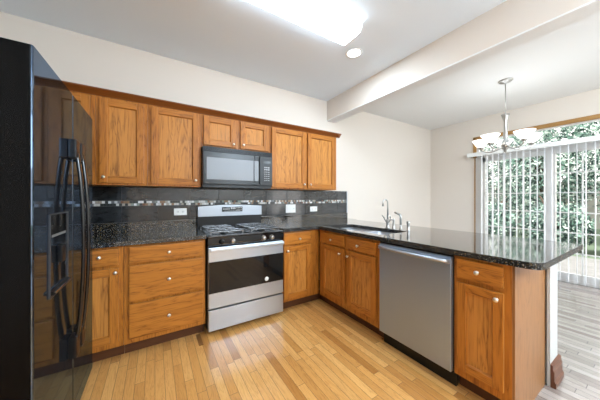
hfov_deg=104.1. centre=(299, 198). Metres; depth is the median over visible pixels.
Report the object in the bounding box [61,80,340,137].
crown molding
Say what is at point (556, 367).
baseboard
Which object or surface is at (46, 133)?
refrigerator
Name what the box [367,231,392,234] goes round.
basin
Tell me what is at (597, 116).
trim
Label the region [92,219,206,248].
countertop
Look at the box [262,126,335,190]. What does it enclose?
upper cabinet
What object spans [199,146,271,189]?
microwave
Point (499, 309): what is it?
base cabinet
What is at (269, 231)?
cooktop
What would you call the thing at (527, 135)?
chandelier
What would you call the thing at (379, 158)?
wall
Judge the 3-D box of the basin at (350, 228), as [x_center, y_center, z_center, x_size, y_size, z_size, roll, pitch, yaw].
[0.588,0.454,2.696,0.426,0.178,0.404,0,0,-32]
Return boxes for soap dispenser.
[391,218,394,228]
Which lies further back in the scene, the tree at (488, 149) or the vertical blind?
the tree at (488, 149)
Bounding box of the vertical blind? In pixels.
[467,135,599,286]
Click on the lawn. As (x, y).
(590, 249)
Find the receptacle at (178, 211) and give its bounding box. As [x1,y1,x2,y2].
[176,209,184,213]
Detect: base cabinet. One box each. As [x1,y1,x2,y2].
[92,246,124,362]
[124,239,204,352]
[282,229,319,308]
[320,230,383,336]
[454,255,544,399]
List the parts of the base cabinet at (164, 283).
drawer, drawer, drawer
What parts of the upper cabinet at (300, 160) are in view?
door, door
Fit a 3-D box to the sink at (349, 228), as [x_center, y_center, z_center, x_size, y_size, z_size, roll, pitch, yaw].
[0.695,0.454,2.524,0.426,0.178,0.809,0,0,-32]
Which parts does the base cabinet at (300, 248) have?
drawer, door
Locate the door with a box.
[476,140,599,288]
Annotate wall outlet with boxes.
[174,208,186,214]
[286,204,295,212]
[310,206,316,211]
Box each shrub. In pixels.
[488,196,521,236]
[517,196,596,250]
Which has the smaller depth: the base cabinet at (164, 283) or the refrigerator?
the refrigerator
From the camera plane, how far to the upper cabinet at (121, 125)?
2.03 m
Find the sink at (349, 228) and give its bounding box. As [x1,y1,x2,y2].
[342,227,392,234]
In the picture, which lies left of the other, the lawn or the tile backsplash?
the tile backsplash
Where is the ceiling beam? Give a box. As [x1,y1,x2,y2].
[327,0,599,122]
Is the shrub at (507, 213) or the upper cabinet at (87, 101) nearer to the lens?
the upper cabinet at (87, 101)
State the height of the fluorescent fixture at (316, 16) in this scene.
0.084 m
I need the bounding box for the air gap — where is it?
[406,221,409,230]
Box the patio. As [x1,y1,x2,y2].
[558,256,599,277]
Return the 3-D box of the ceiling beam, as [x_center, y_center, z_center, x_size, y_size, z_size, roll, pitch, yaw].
[1.802,-1.347,1.549,0.155,0.306,5.000,0,0,-32]
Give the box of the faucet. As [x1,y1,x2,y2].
[382,199,390,227]
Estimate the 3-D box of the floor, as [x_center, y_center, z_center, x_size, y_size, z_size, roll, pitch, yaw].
[1.494,1.293,1.358,6.550,0.100,5.200,0,0,-32]
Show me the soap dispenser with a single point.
(393, 219)
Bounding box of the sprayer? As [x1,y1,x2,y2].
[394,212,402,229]
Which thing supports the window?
in the wall at (452, 172)
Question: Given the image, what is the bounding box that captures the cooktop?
[199,226,282,238]
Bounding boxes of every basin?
[342,227,375,231]
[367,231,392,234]
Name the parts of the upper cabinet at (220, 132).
door, door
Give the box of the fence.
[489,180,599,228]
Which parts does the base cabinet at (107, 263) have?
drawer, door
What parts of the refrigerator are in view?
dispenser frame, recess panel, control panel, handle mount, handle mount, handle mount, handle mount, handle, door, handle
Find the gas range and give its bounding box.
[197,204,283,331]
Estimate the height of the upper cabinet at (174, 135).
0.749 m
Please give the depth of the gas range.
2.29 m
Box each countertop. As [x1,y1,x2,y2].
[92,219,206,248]
[261,213,582,269]
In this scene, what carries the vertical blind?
attached to the wall at (452, 172)
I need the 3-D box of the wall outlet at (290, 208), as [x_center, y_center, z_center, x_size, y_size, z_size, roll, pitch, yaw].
[-0.129,0.146,3.272,0.155,0.115,0.010,0,0,-32]
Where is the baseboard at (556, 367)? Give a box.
[550,354,563,388]
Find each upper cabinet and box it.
[70,91,98,185]
[96,95,147,186]
[148,105,200,187]
[201,114,269,152]
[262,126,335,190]
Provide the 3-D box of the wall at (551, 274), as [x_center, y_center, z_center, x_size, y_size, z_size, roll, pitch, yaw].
[1.084,0.805,2.619,0.178,0.876,2.425,0,0,-32]
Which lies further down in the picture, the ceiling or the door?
the door
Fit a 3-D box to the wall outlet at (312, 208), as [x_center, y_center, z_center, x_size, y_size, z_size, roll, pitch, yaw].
[0.204,0.161,3.479,0.127,0.075,0.009,0,0,-32]
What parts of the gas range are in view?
storage drawer, oven door, control panel, handle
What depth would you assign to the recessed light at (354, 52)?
2.41 m
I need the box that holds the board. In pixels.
[196,334,202,345]
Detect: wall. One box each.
[0,11,430,279]
[431,88,599,231]
[545,263,557,386]
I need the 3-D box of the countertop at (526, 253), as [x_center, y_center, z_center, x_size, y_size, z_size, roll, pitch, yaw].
[0.787,0.302,2.381,1.514,0.125,2.509,0,0,-32]
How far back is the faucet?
2.55 m
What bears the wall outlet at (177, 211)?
attached to the tile backsplash
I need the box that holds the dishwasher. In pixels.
[378,241,457,385]
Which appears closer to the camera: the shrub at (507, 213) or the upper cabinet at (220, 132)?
the upper cabinet at (220, 132)
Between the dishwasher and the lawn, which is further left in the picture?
the dishwasher
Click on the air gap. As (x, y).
(408, 222)
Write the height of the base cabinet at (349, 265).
0.876 m
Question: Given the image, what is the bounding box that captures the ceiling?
[0,0,599,129]
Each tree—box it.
[480,145,491,192]
[484,130,557,221]
[489,121,599,231]
[570,122,599,211]
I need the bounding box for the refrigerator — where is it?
[0,37,91,399]
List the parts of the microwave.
door, handle, control panel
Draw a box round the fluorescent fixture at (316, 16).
[245,0,362,45]
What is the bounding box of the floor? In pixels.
[80,280,599,399]
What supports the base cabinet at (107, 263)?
on the floor
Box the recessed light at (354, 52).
[346,48,362,57]
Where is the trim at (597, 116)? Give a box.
[473,114,599,232]
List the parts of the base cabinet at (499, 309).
drawer, door, panel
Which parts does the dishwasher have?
handle, kick plate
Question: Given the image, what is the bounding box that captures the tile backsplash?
[92,186,346,225]
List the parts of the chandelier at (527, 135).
lamp shade, lamp shade, arm, arm, lamp shade, arm, arm, lamp shade, lamp shade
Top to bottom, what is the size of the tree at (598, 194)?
7.037 m
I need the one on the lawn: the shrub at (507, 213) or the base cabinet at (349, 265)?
the shrub at (507, 213)
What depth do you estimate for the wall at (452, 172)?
4.58 m
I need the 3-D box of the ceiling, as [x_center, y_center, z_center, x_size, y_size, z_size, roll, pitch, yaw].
[1.494,-1.550,1.358,6.550,0.100,5.200,0,0,-32]
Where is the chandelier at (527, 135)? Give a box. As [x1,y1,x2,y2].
[472,78,542,152]
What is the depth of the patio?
4.46 m
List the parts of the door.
panel, post, panel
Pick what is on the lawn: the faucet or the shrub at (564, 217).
the shrub at (564, 217)
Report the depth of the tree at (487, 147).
10.95 m
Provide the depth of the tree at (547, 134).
7.37 m
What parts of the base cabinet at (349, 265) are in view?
false drawer, door, false drawer, door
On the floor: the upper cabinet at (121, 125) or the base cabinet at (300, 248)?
the base cabinet at (300, 248)
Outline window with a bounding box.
[477,119,599,151]
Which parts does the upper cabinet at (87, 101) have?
door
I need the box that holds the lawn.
[497,214,599,259]
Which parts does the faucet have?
spout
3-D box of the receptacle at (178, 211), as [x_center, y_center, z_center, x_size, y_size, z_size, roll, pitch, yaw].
[-1.299,0.148,2.544,0.084,0.048,0.002,0,0,-32]

